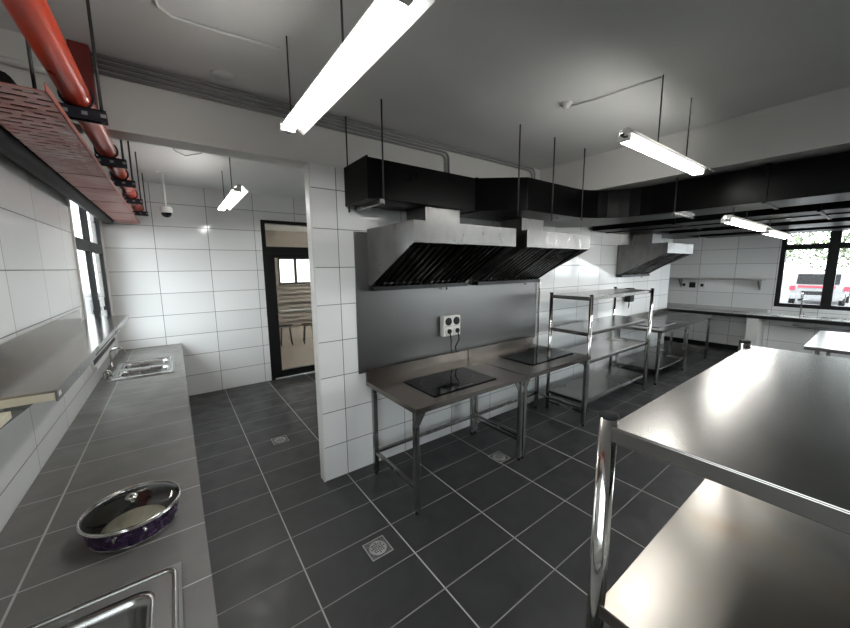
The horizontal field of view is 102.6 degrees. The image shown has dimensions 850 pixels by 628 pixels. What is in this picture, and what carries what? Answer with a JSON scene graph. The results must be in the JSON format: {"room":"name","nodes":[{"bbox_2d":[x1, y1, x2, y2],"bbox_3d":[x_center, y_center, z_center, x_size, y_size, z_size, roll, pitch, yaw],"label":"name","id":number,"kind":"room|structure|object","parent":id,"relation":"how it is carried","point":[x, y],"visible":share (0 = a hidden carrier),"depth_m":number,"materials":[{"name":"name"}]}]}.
{"room":"commercial kitchen","nodes":[
{"label":"commercial kitchen","id":0,"kind":"room"},
{"bbox_2d":[0,132,116,532],"bbox_3d":[-1.347,0.237,0.735,0.070,2.950,8.320,-6,10,-36],"label":"wall","id":1,"kind":"structure","parent":0,"point":[39,282],"depth_m":1.88,"materials":[{"name":"white tile"}]},
{"bbox_2d":[0,411,11,427],"bbox_3d":[-1.182,0.389,0.734,0.163,0.025,0.890,-6,10,-36],"label":"shelf board","id":2,"kind":"object","parent":1,"relation":"attached to","point":[5,417],"visible":1,"depth_m":1.10,"materials":[{"name":"beige wood"}]},
{"bbox_2d":[0,125,113,223],"bbox_3d":[-2.349,-0.880,2.118,0.120,0.120,4.950,-6,10,-36],"label":"insulated pipe","id":3,"kind":"object","parent":1,"relation":"attached to","point":[11,147],"visible":0.72,"depth_m":1.94,"materials":[{"name":"black rubber"}]},
{"bbox_2d":[0,310,128,428],"bbox_3d":[-2.143,0.214,2.118,0.274,0.330,2.483,-6,10,-36],"label":"wall shelf","id":4,"kind":"object","parent":1,"relation":"attached to","point":[42,363],"visible":1,"depth_m":1.60,"materials":[{"name":"metal"}]},
{"bbox_2d":[66,198,117,371],"bbox_3d":[-3.344,-0.369,3.450,0.050,1.600,1.490,-6,10,-36],"label":"trim","id":5,"kind":"structure","parent":1,"relation":"attached to","point":[98,364],"depth_m":2.87,"materials":[{"name":"white plastic"}]},
{"bbox_2d":[70,206,114,365],"bbox_3d":[-3.361,-0.384,3.454,0.058,1.570,1.460,-6,10,-36],"label":"window","id":6,"kind":"structure","parent":1,"relation":"in","point":[94,246],"depth_m":3.52,"materials":[{"name":"black"}]},
{"bbox_2d":[99,220,118,352],"bbox_3d":[-3.929,-0.221,4.207,0.070,2.950,0.380,-6,10,-36],"label":"trim","id":7,"kind":"structure","parent":1,"relation":"attached to","point":[100,223],"depth_m":4.14,"materials":[{"name":"paint"}]},
{"bbox_2d":[101,181,306,395],"bbox_3d":[-2.420,-0.407,5.448,3.990,2.950,0.150,-6,10,-36],"label":"wall","id":8,"kind":"structure","parent":0,"point":[193,277],"depth_m":4.80,"materials":[{"name":"white tile"}]},
{"bbox_2d":[260,220,314,379],"bbox_3d":[-2.130,-0.226,5.650,0.960,2.530,0.110,-6,10,-36],"label":"door","id":9,"kind":"structure","parent":8,"relation":"in","point":[269,253],"depth_m":5.46,"materials":[{"name":"black metal"}]},
{"bbox_2d":[265,230,311,324],"bbox_3d":[-3.246,-0.748,8.141,4.700,2.900,5.200,-6,10,-36],"label":"wall","id":10,"kind":"structure","parent":0,"point":[274,238],"depth_m":10.43,"materials":[{"name":"beige paint"}]},
{"bbox_2d":[277,258,309,284],"bbox_3d":[-3.992,-1.344,10.591,1.120,0.820,0.068,-6,10,-36],"label":"window","id":11,"kind":"structure","parent":10,"relation":"in","point":[294,259],"depth_m":10.51,"materials":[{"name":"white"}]},
{"bbox_2d":[0,0,849,231],"bbox_3d":[1.051,-2.017,5.718,10.600,0.200,13.900,-6,10,-36],"label":"ceiling","id":12,"kind":"structure","parent":0,"point":[466,75],"depth_m":1.95,"materials":[{"name":"paint"}]},
{"bbox_2d":[25,0,108,125],"bbox_3d":[-1.459,-1.065,1.370,0.217,0.544,0.045,-6,10,-36],"label":"hanger","id":13,"kind":"object","parent":12,"relation":"hanging from","point":[74,112],"visible":0.63,"depth_m":1.41,"materials":[{"name":"grey metal"}]},
{"bbox_2d":[76,138,127,168],"bbox_3d":[-1.933,-1.124,2.012,0.217,0.494,0.045,-6,10,-36],"label":"hanger","id":14,"kind":"object","parent":12,"relation":"hanging from","point":[104,161],"visible":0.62,"depth_m":2.06,"materials":[{"name":"grey metal"}]},
{"bbox_2d":[93,141,135,187],"bbox_3d":[-2.307,-1.191,2.515,0.217,0.494,0.045,-6,10,-36],"label":"hanger","id":15,"kind":"object","parent":12,"relation":"hanging from","point":[117,182],"visible":0.58,"depth_m":2.56,"materials":[{"name":"grey metal"}]},
{"bbox_2d":[111,152,142,204],"bbox_3d":[-2.812,-1.280,3.193,0.217,0.494,0.045,-6,10,-36],"label":"hanger","id":16,"kind":"object","parent":12,"relation":"hanging from","point":[128,200],"visible":0.65,"depth_m":3.24,"materials":[{"name":"grey metal"}]},
{"bbox_2d":[0,82,139,223],"bbox_3d":[-2.506,-0.944,2.638,0.219,0.052,4.020,-6,10,-36],"label":"cable tray","id":17,"kind":"object","parent":16,"relation":"hanging from","point":[99,189],"visible":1,"depth_m":1.56,"materials":[{"name":"red metal"}]},
{"bbox_2d":[0,97,71,171],"bbox_3d":[-2.549,-0.946,2.587,0.058,0.058,3.850,-6,10,-36],"label":"cable","id":18,"kind":"object","parent":17,"relation":"in","point":[0,97],"visible":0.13,"depth_m":1.42,"materials":[{"name":"black rubber"}]},
{"bbox_2d":[0,71,89,173],"bbox_3d":[-2.500,-0.951,2.622,0.058,0.058,3.850,-6,10,-36],"label":"cable","id":19,"kind":"object","parent":17,"relation":"in","point":[4,77],"visible":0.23,"depth_m":1.15,"materials":[{"name":"black rubber"}]},
{"bbox_2d":[1,0,144,211],"bbox_3d":[-1.666,-0.942,1.709,0.092,0.092,6.300,-6,10,-36],"label":"pipe","id":20,"kind":"object","parent":16,"relation":"hanging from","point":[35,20],"visible":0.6,"depth_m":1.12,"materials":[{"name":"red metal"}]},
{"bbox_2d":[122,173,147,215],"bbox_3d":[-3.346,-1.375,3.911,0.217,0.494,0.045,-6,10,-36],"label":"hanger","id":21,"kind":"object","parent":12,"relation":"hanging from","point":[138,213],"visible":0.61,"depth_m":3.95,"materials":[{"name":"grey metal"}]},
{"bbox_2d":[156,171,172,217],"bbox_3d":[-3.006,-1.373,3.925,0.124,0.507,0.127,-6,10,-36],"label":"security camera","id":22,"kind":"object","parent":12,"relation":"attached to","point":[166,211],"visible":1,"depth_m":3.91,"materials":[{"name":"white plastic"}]},
{"bbox_2d":[173,148,201,155],"bbox_3d":[-2.131,-1.505,3.151,0.344,0.051,0.186,-3,8,-18],"label":"cable","id":23,"kind":"object","parent":12,"relation":"hanging from","point":[173,148],"visible":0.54,"depth_m":3.19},
{"bbox_2d":[153,0,279,49],"bbox_3d":[-0.998,-1.348,1.455,0.375,0.014,0.753,1,8,8],"label":"conduit","id":24,"kind":"object","parent":12,"relation":"attached to","point":[155,1],"visible":1,"depth_m":1.64,"materials":[{"name":"white plastic"}]},
{"bbox_2d":[211,69,233,80],"bbox_3d":[-1.216,-1.432,2.042,0.120,0.006,0.120,-6,10,-36],"label":"cover plate","id":25,"kind":"object","parent":12,"relation":"attached to","point":[220,74],"visible":1,"depth_m":2.03,"materials":[{"name":"white plastic"}]},
{"bbox_2d":[218,157,248,210],"bbox_3d":[-2.053,-1.381,3.575,0.126,0.413,1.330,-6,10,-36],"label":"tube light","id":26,"kind":"object","parent":12,"relation":"hanging from","point":[238,192],"visible":0.96,"depth_m":3.40,"materials":[{"name":"white plastic"}]},
{"bbox_2d":[0,28,539,179],"bbox_3d":[1.382,-1.574,4.249,8.770,0.380,0.170,-6,10,-36],"label":"beam","id":27,"kind":"structure","parent":12,"relation":"attached to","point":[136,112],"depth_m":2.20,"materials":[{"name":"paint"}]},
{"bbox_2d":[0,55,47,74],"bbox_3d":[-1.954,-1.221,1.677,0.310,0.046,0.036,-6,10,-36],"label":"conduit","id":28,"kind":"object","parent":27,"relation":"attached to","point":[5,60],"visible":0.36,"depth_m":1.65,"materials":[{"name":"white plastic"}]},
{"bbox_2d":[66,39,98,109],"bbox_3d":[-1.785,-1.204,1.782,0.080,0.365,0.083,-6,10,-36],"label":"pipe","id":29,"kind":"object","parent":27,"relation":"attached to","point":[81,53],"visible":0.49,"depth_m":1.75,"materials":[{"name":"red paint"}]},
{"bbox_2d":[93,69,446,171],"bbox_3d":[-0.781,-1.279,2.554,2.454,0.281,0.021,-6,10,-36],"label":"conduit","id":30,"kind":"object","parent":27,"relation":"attached to","point":[101,72],"visible":0.89,"depth_m":2.21,"materials":[{"name":"grey metal"}]},
{"bbox_2d":[92,63,449,172],"bbox_3d":[-0.765,-1.294,2.564,2.494,0.308,0.021,-6,10,-36],"label":"conduit","id":31,"kind":"object","parent":27,"relation":"attached to","point":[101,67],"visible":0.95,"depth_m":2.20,"materials":[{"name":"grey metal"}]},
{"bbox_2d":[92,58,532,177],"bbox_3d":[-0.246,-1.365,2.941,3.784,0.335,0.021,-6,10,-36],"label":"conduit","id":32,"kind":"object","parent":27,"relation":"attached to","point":[99,61],"visible":0.82,"depth_m":2.28,"materials":[{"name":"grey metal"}]},
{"bbox_2d":[91,52,535,178],"bbox_3d":[-0.226,-1.380,2.954,3.834,0.362,0.021,-6,10,-36],"label":"conduit","id":33,"kind":"object","parent":27,"relation":"attached to","point":[99,56],"visible":0.84,"depth_m":2.28,"materials":[{"name":"grey metal"}]},
{"bbox_2d":[592,200,849,233],"bbox_3d":[4.295,-1.103,3.113,0.984,0.303,5.100,-6,10,-36],"label":"duct","id":34,"kind":"object","parent":27,"relation":"attached to","point":[830,210],"visible":0.5,"depth_m":3.79,"materials":[{"name":"black metal"}]},
{"bbox_2d":[761,220,795,238],"bbox_3d":[4.353,-1.029,4.159,1.430,0.157,0.126,-6,10,-36],"label":"tube light","id":35,"kind":"object","parent":34,"relation":"hanging from","point":[772,232],"visible":0.91,"depth_m":4.04,"materials":[{"name":"white plastic"}]},
{"bbox_2d":[280,0,434,134],"bbox_3d":[-0.378,-1.119,1.334,0.126,0.448,1.190,-6,10,-36],"label":"tube light","id":36,"kind":"object","parent":12,"relation":"hanging from","point":[383,23],"visible":1,"depth_m":1.18,"materials":[{"name":"white plastic"}]},
{"bbox_2d":[345,99,384,212],"bbox_3d":[-0.452,-1.149,2.534,0.102,0.717,0.420,-6,10,-36],"label":"hanger","id":37,"kind":"object","parent":12,"relation":"hanging from","point":[377,202],"visible":0.98,"depth_m":2.47,"materials":[{"name":"grey metal"}]},
{"bbox_2d":[517,124,520,215],"bbox_3d":[0.787,-1.197,2.848,0.011,0.730,0.011,-2,8,-14],"label":"hanger","id":38,"kind":"object","parent":12,"relation":"hanging from","point":[520,124],"visible":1,"depth_m":2.84,"materials":[{"name":"grey metal"}]},
{"bbox_2d":[551,137,555,220],"bbox_3d":[1.181,-1.236,3.136,0.011,0.740,0.011,-2,8,-14],"label":"hanger","id":39,"kind":"object","parent":12,"relation":"hanging from","point":[554,137],"visible":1,"depth_m":3.13,"materials":[{"name":"grey metal"}]},
{"bbox_2d":[561,100,571,109],"bbox_3d":[1.015,-1.490,2.440,0.076,0.042,0.076,-6,10,-36],"label":"smoke detector","id":40,"kind":"object","parent":12,"relation":"attached to","point":[566,105],"visible":1,"depth_m":2.42,"materials":[{"name":"white plastic"}]},
{"bbox_2d":[581,148,585,220],"bbox_3d":[1.596,-1.302,3.435,0.011,0.700,0.011,-2,8,-14],"label":"hanger","id":41,"kind":"object","parent":12,"relation":"hanging from","point":[584,148],"visible":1,"depth_m":3.43,"materials":[{"name":"grey metal"}]},
{"bbox_2d":[572,76,661,105],"bbox_3d":[1.266,-1.484,2.286,0.541,0.012,0.035,7,11,42],"label":"conduit","id":42,"kind":"object","parent":12,"relation":"attached to","point":[660,76],"visible":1,"depth_m":2.27,"materials":[{"name":"white plastic"}]},
{"bbox_2d":[616,74,712,175],"bbox_3d":[1.628,-1.253,2.222,1.350,0.463,0.126,-6,10,-36],"label":"tube light","id":43,"kind":"object","parent":12,"relation":"hanging from","point":[629,137],"visible":1,"depth_m":2.14,"materials":[{"name":"white plastic"}]},
{"bbox_2d":[540,86,849,189],"bbox_3d":[3.107,-1.312,2.171,0.380,0.360,5.250,-6,10,-36],"label":"beam","id":44,"kind":"structure","parent":12,"relation":"attached to","point":[817,125],"depth_m":2.72,"materials":[{"name":"paint"}]},
{"bbox_2d":[672,177,693,218],"bbox_3d":[2.516,-1.104,3.294,0.530,0.350,0.024,-6,10,-36],"label":"tube light","id":45,"kind":"object","parent":44,"relation":"hanging from","point":[674,213],"visible":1,"depth_m":3.17,"materials":[{"name":"grey"}]},
{"bbox_2d":[344,151,849,227],"bbox_3d":[2.169,-0.870,1.574,3.192,0.303,5.118,-6,10,-36],"label":"duct","id":46,"kind":"object","parent":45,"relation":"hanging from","point":[826,178],"visible":0.99,"depth_m":2.89,"materials":[{"name":"black metal"}]},
{"bbox_2d":[720,207,772,230],"bbox_3d":[3.106,-0.901,3.248,1.430,0.137,0.126,-6,10,-36],"label":"tube light","id":47,"kind":"object","parent":46,"relation":"attached to","point":[728,219],"visible":1,"depth_m":3.10,"materials":[{"name":"white plastic"}]},
{"bbox_2d":[699,225,849,237],"bbox_3d":[6.513,-1.498,4.397,0.550,0.667,4.600,-6,10,-36],"label":"duct","id":48,"kind":"object","parent":12,"relation":"hanging from","point":[843,227],"visible":0.22,"depth_m":5.28,"materials":[{"name":"metal"}]},
{"bbox_2d":[189,326,737,627],"bbox_3d":[1.080,1.014,6.139,10.600,0.120,13.900,-6,10,-36],"label":"floor","id":49,"kind":"structure","parent":0,"point":[490,543],"depth_m":2.49,"materials":[{"name":"tile"}]},
{"bbox_2d":[0,343,217,627],"bbox_3d":[-1.261,1.243,1.389,0.653,0.775,8.048,-6,10,-36],"label":"countertop","id":50,"kind":"structure","parent":49,"relation":"on","point":[130,432],"depth_m":1.49,"materials":[{"name":"grey tile"}]},
{"bbox_2d":[24,561,183,627],"bbox_3d":[-0.784,1.023,0.694,0.499,0.186,0.920,-6,10,-36],"label":"sink","id":51,"kind":"object","parent":50,"relation":"in","point":[154,600],"visible":1,"depth_m":1.04,"materials":[{"name":"metal"}]},
{"bbox_2d":[102,370,112,378],"bbox_3d":[-3.037,0.572,3.239,0.091,0.079,0.069,3,9,26],"label":"faucet","id":52,"kind":"object","parent":50,"relation":"on","point":[105,373],"visible":1,"depth_m":3.23,"materials":[{"name":"metal"}]},
{"bbox_2d":[109,347,126,367],"bbox_3d":[-3.277,0.455,3.624,0.154,0.209,0.083,-6,10,-36],"label":"faucet","id":53,"kind":"object","parent":50,"relation":"on","point":[111,363],"visible":0.99,"depth_m":3.58,"materials":[{"name":"metal"}]},
{"bbox_2d":[76,480,181,552],"bbox_3d":[-1.162,0.784,1.356,0.317,0.138,0.317,-6,10,-36],"label":"pan","id":54,"kind":"object","parent":50,"relation":"on","point":[131,516],"visible":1,"depth_m":1.35,"materials":[{"name":"purple metal"}]},
{"bbox_2d":[106,356,174,382],"bbox_3d":[-2.932,0.639,3.570,0.505,0.176,0.760,-6,10,-36],"label":"double sink","id":55,"kind":"object","parent":50,"relation":"in","point":[164,365],"visible":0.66,"depth_m":3.56,"materials":[{"name":"metal"}]},
{"bbox_2d":[271,435,288,444],"bbox_3d":[-1.531,1.328,3.593,0.150,0.004,0.150,-6,10,-36],"label":"floor drain","id":56,"kind":"object","parent":49,"relation":"on","point":[280,439],"visible":1,"depth_m":3.60,"materials":[{"name":"metal"}]},
{"bbox_2d":[279,324,292,345],"bbox_3d":[-3.277,0.495,8.031,0.330,0.471,0.330,-6,10,-36],"label":"stool","id":57,"kind":"object","parent":49,"relation":"on","point":[282,325],"visible":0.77,"depth_m":7.96,"materials":[{"name":"black"}]},
{"bbox_2d":[278,307,311,313],"bbox_3d":[-3.412,0.251,8.776,1.800,0.750,0.700,-6,10,-36],"label":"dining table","id":58,"kind":"object","parent":49,"relation":"on","point":[309,308],"visible":0.06,"depth_m":8.57,"materials":[{"name":"wood"}]},
{"bbox_2d":[301,322,312,343],"bbox_3d":[-2.815,0.461,8.245,0.330,0.471,0.330,-6,10,-36],"label":"stool","id":59,"kind":"object","parent":49,"relation":"on","point":[304,330],"visible":0.54,"depth_m":8.20,"materials":[{"name":"black"}]},
{"bbox_2d":[362,535,393,561],"bbox_3d":[-0.304,1.510,2.199,0.150,0.004,0.150,-6,10,-36],"label":"floor drain","id":60,"kind":"object","parent":49,"relation":"on","point":[378,547],"visible":1,"depth_m":2.19,"materials":[{"name":"metal"}]},
{"bbox_2d":[366,350,525,514],"bbox_3d":[0.199,0.927,3.057,1.200,0.915,0.765,-6,10,-36],"label":"work table","id":61,"kind":"object","parent":49,"relation":"on","point":[387,381],"visible":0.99,"depth_m":2.96,"materials":[{"name":"metal"}]},
{"bbox_2d":[403,367,495,396],"bbox_3d":[0.219,0.571,2.950,0.690,0.009,0.435,-6,10,-36],"label":"induction hob","id":62,"kind":"object","parent":61,"relation":"on","point":[448,381],"visible":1,"depth_m":2.92,"materials":[{"name":"black glass"}]},
{"bbox_2d":[488,451,509,462],"bbox_3d":[0.704,1.358,3.229,0.150,0.004,0.150,-6,10,-36],"label":"floor drain","id":63,"kind":"object","parent":49,"relation":"on","point":[499,457],"visible":1,"depth_m":3.22,"materials":[{"name":"metal"}]},
{"bbox_2d":[468,336,590,458],"bbox_3d":[1.138,0.823,3.742,1.115,0.915,0.765,-6,10,-36],"label":"work table","id":64,"kind":"object","parent":49,"relation":"on","point":[488,354],"visible":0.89,"depth_m":3.68,"materials":[{"name":"metal"}]},
{"bbox_2d":[498,346,572,364],"bbox_3d":[1.228,0.449,3.762,0.730,0.009,0.450,-6,10,-36],"label":"induction hob","id":65,"kind":"object","parent":64,"relation":"on","point":[538,354],"visible":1,"depth_m":3.72,"materials":[{"name":"black glass"}]},
{"bbox_2d":[545,287,653,421],"bbox_3d":[2.347,0.422,4.516,1.667,1.475,0.537,-6,10,-36],"label":"storage rack","id":66,"kind":"object","parent":49,"relation":"on","point":[605,381],"visible":0.84,"depth_m":4.39,"materials":[{"name":"metal"}]},
{"bbox_2d":[548,366,643,403],"bbox_3d":[2.352,0.925,4.585,1.660,0.042,0.470,-6,10,-36],"label":"shelf","id":67,"kind":"object","parent":66,"relation":"attached to","point":[607,380],"depth_m":4.46,"materials":[{"name":"metal"}]},
{"bbox_2d":[550,315,648,335],"bbox_3d":[2.344,0.133,4.476,1.660,0.042,0.470,-6,10,-36],"label":"shelf","id":68,"kind":"object","parent":66,"relation":"attached to","point":[609,323],"depth_m":4.28,"materials":[{"name":"metal"}]},
{"bbox_2d":[552,288,650,300],"bbox_3d":[2.340,-0.263,4.421,1.660,0.042,0.470,-6,10,-36],"label":"shelf","id":69,"kind":"object","parent":66,"relation":"attached to","point":[608,293],"depth_m":4.18,"materials":[{"name":"metal"}]},
{"bbox_2d":[564,337,646,363],"bbox_3d":[2.347,0.460,4.521,1.660,0.042,0.470,-6,10,-36],"label":"shelf","id":70,"kind":"object","parent":66,"relation":"attached to","point":[605,348],"depth_m":4.50,"materials":[{"name":"metal"}]},
{"bbox_2d":[612,313,689,384],"bbox_3d":[3.736,0.524,5.668,1.170,0.930,0.720,-6,10,-36],"label":"work table","id":71,"kind":"object","parent":49,"relation":"on","point":[657,361],"visible":0.7,"depth_m":5.52,"materials":[{"name":"metal"}]},
{"bbox_2d":[637,320,673,327],"bbox_3d":[3.746,0.156,5.590,0.700,0.009,0.400,-6,10,-36],"label":"induction hob","id":72,"kind":"object","parent":71,"relation":"on","point":[657,324],"visible":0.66,"depth_m":5.52,"materials":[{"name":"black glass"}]},
{"bbox_2d":[643,307,711,369],"bbox_3d":[4.705,0.417,6.375,1.200,0.930,0.720,-6,10,-36],"label":"work table","id":73,"kind":"object","parent":49,"relation":"on","point":[672,348],"visible":0.74,"depth_m":6.36,"materials":[{"name":"metal"}]},
{"bbox_2d":[585,339,849,627],"bbox_3d":[1.287,0.924,1.285,1.564,1.388,0.574,-6,10,-36],"label":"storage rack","id":74,"kind":"object","parent":49,"relation":"on","point":[763,541],"visible":1,"depth_m":1.02,"materials":[{"name":"metal"}]},
{"bbox_2d":[598,478,849,627],"bbox_3d":[1.287,0.841,1.274,1.550,0.045,0.500,-6,10,-36],"label":"shelf","id":75,"kind":"object","parent":74,"relation":"attached to","point":[728,557],"depth_m":1.11,"materials":[{"name":"metal"}]},
{"bbox_2d":[610,346,849,534],"bbox_3d":[1.281,0.287,1.197,1.550,0.045,0.500,-6,10,-36],"label":"shelf","id":76,"kind":"object","parent":74,"relation":"attached to","point":[769,425],"depth_m":0.91,"materials":[{"name":"metal"}]},
{"bbox_2d":[667,303,849,346],"bbox_3d":[6.725,0.422,6.311,0.603,0.900,6.800,-6,10,-36],"label":"countertop","id":77,"kind":"structure","parent":49,"relation":"on","point":[756,318],"depth_m":6.62,"materials":[{"name":"grey metal"}]},
{"bbox_2d":[799,293,804,315],"bbox_3d":[6.877,-0.170,6.200,0.194,0.429,0.083,-6,10,-36],"label":"faucet","id":78,"kind":"object","parent":77,"relation":"on","point":[802,294],"visible":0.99,"depth_m":6.24,"materials":[{"name":"metal"}]},
{"bbox_2d":[772,314,849,321],"bbox_3d":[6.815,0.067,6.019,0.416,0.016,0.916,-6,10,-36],"label":"basin","id":79,"kind":"object","parent":77,"relation":"in","point":[774,315],"visible":1,"depth_m":6.01,"materials":[{"name":"metal"}]},
{"bbox_2d":[792,323,849,332],"bbox_3d":[7.064,0.333,5.870,0.998,0.236,0.166,6,10,39],"label":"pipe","id":80,"kind":"object","parent":77,"relation":"attached to","point":[796,325],"visible":1,"depth_m":5.95,"materials":[{"name":"grey metal"}]},
{"bbox_2d":[804,330,849,355],"bbox_3d":[5.385,0.756,4.285,1.600,0.820,0.745,-6,10,-36],"label":"work table","id":81,"kind":"object","parent":49,"relation":"on","point":[829,342],"visible":0.23,"depth_m":4.18,"materials":[{"name":"metal"}]},
{"bbox_2d":[309,163,672,481],"bbox_3d":[2.037,-0.177,4.867,7.240,2.570,0.085,-6,10,-36],"label":"wall","id":82,"kind":"structure","parent":0,"point":[346,397],"depth_m":3.10,"materials":[{"name":"white tile"}]},
{"bbox_2d":[304,163,325,481],"bbox_3d":[-0.881,0.146,2.740,0.014,2.570,0.091,-6,10,-36],"label":"trim","id":83,"kind":"structure","parent":82,"relation":"attached to","point":[306,166],"depth_m":2.71,"materials":[{"name":"white plastic"}]},
{"bbox_2d":[367,206,515,290],"bbox_3d":[0.151,-0.535,2.912,1.070,0.712,0.691,-6,10,-36],"label":"range hood","id":84,"kind":"object","parent":82,"relation":"attached to","point":[430,249],"visible":1,"depth_m":2.78,"materials":[{"name":"metal"}]},
{"bbox_2d":[353,231,536,373],"bbox_3d":[0.418,-0.188,3.601,2.480,1.210,0.011,-6,10,-36],"label":"panel","id":85,"kind":"object","parent":82,"relation":"attached to","point":[394,326],"visible":0.71,"depth_m":3.35,"materials":[{"name":"metal"}]},
{"bbox_2d":[440,314,459,336],"bbox_3d":[0.227,0.110,3.437,0.250,0.210,0.085,-6,10,-36],"label":"power outlet","id":86,"kind":"object","parent":85,"relation":"attached to","point":[448,323],"visible":0.99,"depth_m":3.40,"materials":[{"name":"white plastic"}]},
{"bbox_2d":[445,318,451,325],"bbox_3d":[0.238,0.077,3.414,0.080,0.080,0.008,-6,10,-36],"label":"socket","id":87,"kind":"object","parent":86,"relation":"attached to","point":[448,321],"depth_m":3.41,"materials":[{"name":"black"}]},
{"bbox_2d":[453,317,459,324],"bbox_3d":[0.323,0.068,3.477,0.080,0.080,0.008,-6,10,-36],"label":"socket","id":88,"kind":"object","parent":86,"relation":"attached to","point":[456,320],"depth_m":3.47,"materials":[{"name":"black"}]},
{"bbox_2d":[472,218,589,284],"bbox_3d":[1.135,-0.644,3.630,1.070,0.712,0.691,-6,10,-36],"label":"range hood","id":89,"kind":"object","parent":82,"relation":"attached to","point":[536,252],"visible":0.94,"depth_m":3.52,"materials":[{"name":"metal"}]},
{"bbox_2d":[536,282,540,344],"bbox_3d":[1.453,0.376,4.418,0.040,1.610,0.026,-6,10,-36],"label":"pipe","id":90,"kind":"object","parent":82,"relation":"attached to","point":[539,283],"visible":0.54,"depth_m":4.36,"materials":[{"name":"metal"}]},
{"bbox_2d":[623,288,634,307],"bbox_3d":[3.445,-0.267,5.768,0.160,0.346,0.130,-6,10,-36],"label":"power outlet","id":91,"kind":"object","parent":82,"relation":"attached to","point":[628,299],"visible":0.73,"depth_m":5.71,"materials":[{"name":"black plastic"}]},
{"bbox_2d":[616,234,692,277],"bbox_3d":[3.739,-0.932,5.528,1.070,0.712,0.691,-6,10,-36],"label":"range hood","id":92,"kind":"object","parent":82,"relation":"attached to","point":[647,253],"visible":1,"depth_m":5.38,"materials":[{"name":"metal"}]},
{"bbox_2d":[630,231,698,238],"bbox_3d":[4.126,-1.478,5.830,2.015,0.279,0.405,-6,10,-36],"label":"duct","id":93,"kind":"object","parent":92,"relation":"on","point":[665,234],"visible":0.27,"depth_m":5.76,"materials":[{"name":"black metal"}]},
{"bbox_2d":[669,217,849,235],"bbox_3d":[5.555,-1.204,3.755,0.724,0.303,4.650,-6,10,-36],"label":"duct","id":94,"kind":"object","parent":93,"relation":"attached to","point":[840,221],"visible":0.35,"depth_m":4.56,"materials":[{"name":"metal"}]},
{"bbox_2d":[664,235,849,358],"bbox_3d":[7.084,-0.622,6.347,0.200,2.950,7.450,-6,10,-36],"label":"wall","id":95,"kind":"structure","parent":0,"point":[758,256],"depth_m":7.04,"materials":[{"name":"white tile"}]},
{"bbox_2d":[689,282,695,287],"bbox_3d":[5.993,-0.653,7.630,0.045,0.120,0.110,-6,10,-36],"label":"power outlet","id":96,"kind":"object","parent":95,"relation":"attached to","point":[691,284],"visible":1,"depth_m":7.62,"materials":[{"name":"black plastic"}]},
{"bbox_2d":[664,336,737,350],"bbox_3d":[6.979,0.794,6.518,0.020,0.100,6.950,-6,10,-36],"label":"baseboard","id":97,"kind":"structure","parent":95,"relation":"attached to","point":[696,342],"depth_m":7.55,"materials":[{"name":"black"}]},
{"bbox_2d":[699,282,705,287],"bbox_3d":[6.099,-0.634,7.487,0.045,0.120,0.110,-6,10,-36],"label":"power outlet","id":98,"kind":"object","parent":95,"relation":"attached to","point":[701,284],"visible":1,"depth_m":7.47,"materials":[{"name":"white plastic"}]},
{"bbox_2d":[669,277,765,289],"bbox_3d":[5.851,-0.698,7.600,0.299,0.220,2.470,-6,10,-36],"label":"wall shelf","id":99,"kind":"object","parent":95,"relation":"attached to","point":[680,279],"visible":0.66,"depth_m":7.05,"materials":[{"name":"metal"}]},
{"bbox_2d":[774,231,849,310],"bbox_3d":[7.701,-0.762,5.428,0.088,1.530,2.880,-6,10,-36],"label":"window","id":100,"kind":"structure","parent":95,"relation":"in","point":[835,243],"depth_m":6.10,"materials":[{"name":"black metal"}]},
{"label":"outside","id":101,"kind":"structure","parent":0,"visible":0},
{"bbox_2d":[83,278,849,317],"bbox_3d":[11.352,0.574,10.900,110.000,0.250,80.000,-6,10,-36],"label":"ground","id":102,"kind":"structure","parent":101,"point":[786,281],"depth_m":19.48,"materials":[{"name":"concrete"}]},
{"bbox_2d":[785,233,800,261],"bbox_3d":[17.725,-3.088,18.697,3.917,4.949,3.885,-6,10,-36],"label":"tree","id":103,"kind":"object","parent":102,"relation":"on","point":[789,252],"visible":0.02,"depth_m":17.28,"materials":[{"name":"green plant"}]},
{"bbox_2d":[788,271,849,305],"bbox_3d":[20.292,-1.376,17.323,4.397,1.680,1.950,-6,10,-36],"label":"car","id":104,"kind":"object","parent":102,"relation":"on","point":[810,283],"visible":0.94,"depth_m":16.30,"materials":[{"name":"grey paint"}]},
{"bbox_2d":[789,285,795,289],"bbox_3d":[18.095,-1.303,16.764,0.130,0.230,0.210,-6,10,-36],"label":"tail lamp","id":105,"kind":"object","parent":104,"relation":"attached to","point":[791,287],"depth_m":16.71,"materials":[{"name":"red plastic"}]},
{"bbox_2d":[844,287,849,291],"bbox_3d":[19.116,-1.122,15.391,0.130,0.230,0.210,-6,10,-36],"label":"tail lamp","id":106,"kind":"object","parent":104,"relation":"attached to","point":[846,289],"depth_m":15.36,"materials":[{"name":"red plastic"}]},
{"bbox_2d":[788,230,849,270],"bbox_3d":[24.789,-4.385,20.570,5.780,6.869,5.707,-6,10,-36],"label":"tree","id":107,"kind":"object","parent":102,"relation":"on","point":[845,251],"visible":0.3,"depth_m":20.90,"materials":[{"name":"green plant"}]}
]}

